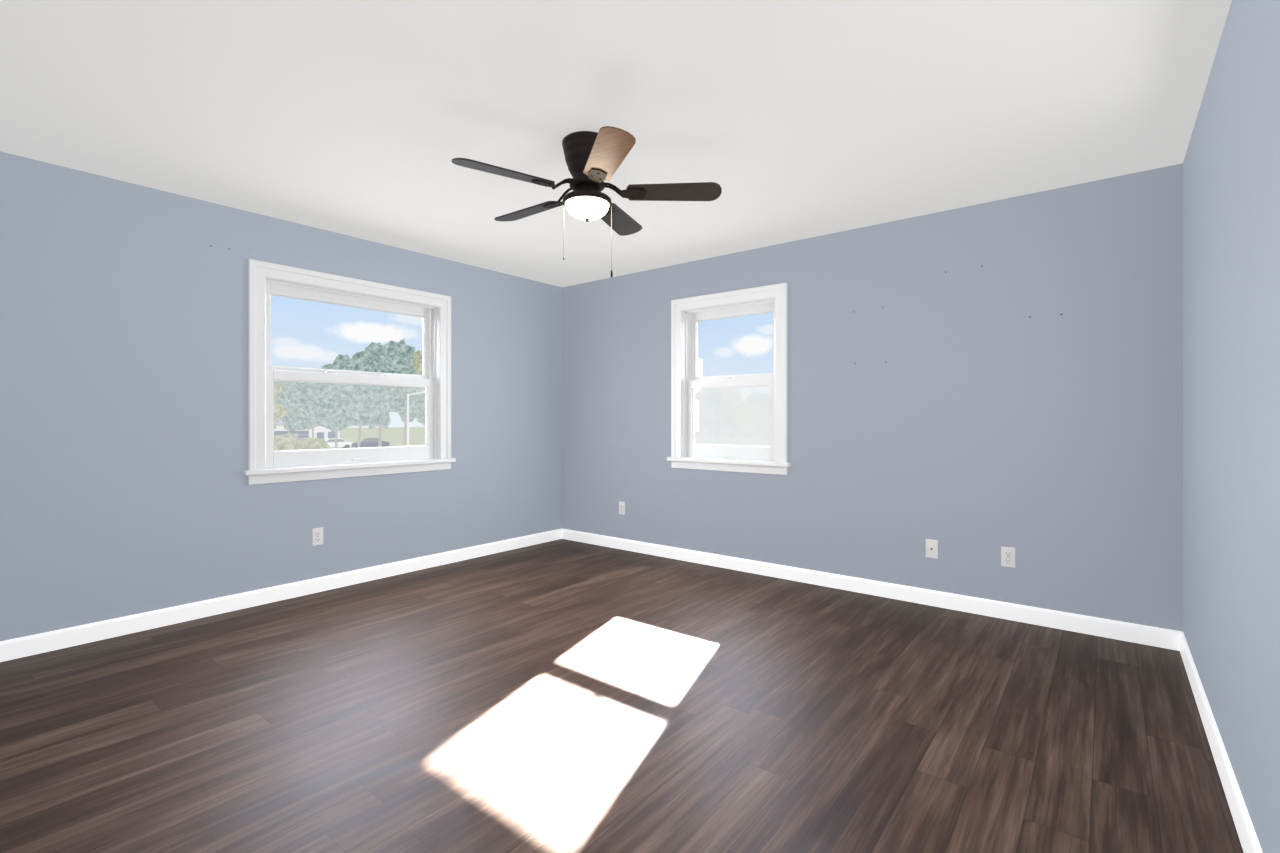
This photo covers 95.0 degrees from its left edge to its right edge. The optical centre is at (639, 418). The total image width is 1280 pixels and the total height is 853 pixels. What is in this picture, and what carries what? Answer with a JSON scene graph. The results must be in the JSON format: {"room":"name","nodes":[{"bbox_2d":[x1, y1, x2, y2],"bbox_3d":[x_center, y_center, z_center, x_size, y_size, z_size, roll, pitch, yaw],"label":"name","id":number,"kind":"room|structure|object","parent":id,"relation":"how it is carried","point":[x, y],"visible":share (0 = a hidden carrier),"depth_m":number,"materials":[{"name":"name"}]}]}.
{"room":"empty bedroom","nodes":[
{"label":"empty bedroom","id":0,"kind":"room"},
{"bbox_2d":[0,151,561,640],"bbox_3d":[-2.155,-0.060,4.069,0.160,2.440,4.286,0,0,38],"label":"wall","id":1,"kind":"structure","parent":0,"point":[126,489],"depth_m":3.36,"materials":[{"name":"blue paint"}]},
{"bbox_2d":[0,529,561,661],"bbox_3d":[-2.087,1.112,4.015,0.013,0.096,4.286,0,0,38],"label":"baseboard","id":2,"kind":"structure","parent":1,"relation":"attached to","point":[20,647],"depth_m":3.54,"materials":[{"name":"white paint"}]},
{"bbox_2d":[312,527,322,545],"bbox_3d":[-2.159,0.788,3.928,0.008,0.115,0.070,0,0,38],"label":"electrical outlet","id":3,"kind":"object","parent":1,"relation":"attached to","point":[317,536],"visible":1,"depth_m":3.92,"materials":[{"name":"white plastic"}]},
{"bbox_2d":[243,259,455,484],"bbox_3d":[-2.034,-0.290,4.212,0.250,1.390,1.470,0,0,38],"label":"window","id":4,"kind":"structure","parent":1,"relation":"in","point":[267,463],"depth_m":4.09,"materials":[{"name":"white paint"}]},
{"bbox_2d":[0,0,1231,286],"bbox_3d":[-0.354,-1.340,2.637,4.760,0.120,4.606,0,0,38],"label":"ceiling","id":5,"kind":"structure","parent":0,"point":[776,120],"depth_m":2.40,"materials":[{"name":"white paint"}]},
{"bbox_2d":[451,126,721,277],"bbox_3d":[-0.283,-0.970,2.739,1.144,0.621,1.188,0,0,38],"label":"ceiling fan","id":6,"kind":"object","parent":5,"relation":"hanging from","point":[594,160],"visible":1,"depth_m":2.64,"materials":[{"name":"black wood"}]},
{"bbox_2d":[0,539,1243,852],"bbox_3d":[-0.354,1.220,2.637,4.760,0.120,4.606,0,0,38],"label":"floor","id":7,"kind":"structure","parent":0,"point":[560,695],"depth_m":2.20,"materials":[{"name":"brown wood"}]},
{"bbox_2d":[562,163,1182,631],"bbox_3d":[1.029,-0.060,4.377,4.760,2.440,0.160,0,0,38],"label":"wall","id":8,"kind":"structure","parent":0,"point":[962,407],"depth_m":3.59,"materials":[{"name":"blue paint"}]},
{"bbox_2d":[619,501,624,514],"bbox_3d":[-0.162,0.793,5.217,0.070,0.115,0.008,0,0,38],"label":"electrical outlet","id":9,"kind":"object","parent":8,"relation":"attached to","point":[622,508],"visible":1,"depth_m":5.21,"materials":[{"name":"white plastic"}]},
{"bbox_2d":[667,282,790,474],"bbox_3d":[0.717,-0.290,4.619,1.070,1.390,0.250,0,0,38],"label":"window","id":10,"kind":"structure","parent":8,"relation":"in","point":[734,423],"depth_m":4.64,"materials":[{"name":"white paint"}]},
{"bbox_2d":[562,529,1181,650],"bbox_3d":[0.976,1.112,4.309,4.440,0.096,0.013,0,0,38],"label":"baseboard","id":11,"kind":"structure","parent":8,"relation":"attached to","point":[1131,632],"depth_m":3.68,"materials":[{"name":"white paint"}]},
{"bbox_2d":[926,539,937,558],"bbox_3d":[1.812,0.808,3.642,0.070,0.115,0.014,0,0,38],"label":"outlet","id":12,"kind":"object","parent":8,"relation":"attached to","point":[931,548],"visible":1,"depth_m":3.64,"materials":[{"name":"white plastic"}]},
{"bbox_2d":[1001,546,1014,567],"bbox_3d":[2.131,0.800,3.393,0.070,0.115,0.008,0,0,38],"label":"electrical outlet","id":13,"kind":"object","parent":8,"relation":"attached to","point":[1007,556],"visible":1,"depth_m":3.39,"materials":[{"name":"white plastic"}]},
{"bbox_2d":[1183,0,1279,852],"bbox_3d":[1.446,-0.060,1.205,0.160,2.440,4.286,0,0,38],"label":"wall","id":14,"kind":"structure","parent":0,"point":[1231,396],"depth_m":1.70,"materials":[{"name":"blue paint"}]},
{"bbox_2d":[1180,632,1262,852],"bbox_3d":[1.378,1.112,1.259,0.013,0.096,4.286,0,0,38],"label":"baseboard","id":15,"kind":"structure","parent":14,"relation":"attached to","point":[1248,838],"depth_m":1.87,"materials":[{"name":"white paint"}]},
{"label":"outside","id":16,"kind":"structure","parent":0,"visible":0},
{"bbox_2d":[330,427,425,448],"bbox_3d":[-9.693,4.210,71.216,424.440,0.500,420.000,0,0,38],"label":"ground","id":17,"kind":"structure","parent":16,"point":[393,436],"depth_m":140.64,"materials":[{"name":"green plant"}]},
{"bbox_2d":[274,418,339,440],"bbox_3d":[-49.310,1.660,86.000,9.800,4.600,7.800,0,0,-30],"label":"house","id":18,"kind":"structure","parent":17,"relation":"on","point":[316,432],"depth_m":83.19,"materials":[{"name":"white"}]},
{"bbox_2d":[325,438,352,447],"bbox_3d":[-39.686,3.240,76.000,4.400,1.440,1.840,0,0,-36],"label":"car","id":19,"kind":"object","parent":17,"relation":"on","point":[331,440],"depth_m":75.67,"materials":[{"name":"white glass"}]},
{"bbox_2d":[274,338,425,450],"bbox_3d":[-17.077,-1.952,69.566,54.859,11.967,58.795,0,0,38],"label":"trees","id":20,"kind":"object","parent":17,"relation":"on","point":[403,351],"depth_m":59.19,"materials":[{"name":"green plant"}]},
{"bbox_2d":[351,438,389,447],"bbox_3d":[-34.887,3.240,76.000,4.400,1.440,1.840,0,0,-21],"label":"car","id":21,"kind":"object","parent":17,"relation":"on","point":[365,443],"depth_m":75.20,"materials":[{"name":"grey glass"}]},
{"bbox_2d":[407,391,425,445],"bbox_3d":[-12.890,1.160,34.226,1.371,5.600,0.240,0,0,-22],"label":"post","id":22,"kind":"object","parent":17,"relation":"on","point":[408,414],"depth_m":33.96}
]}

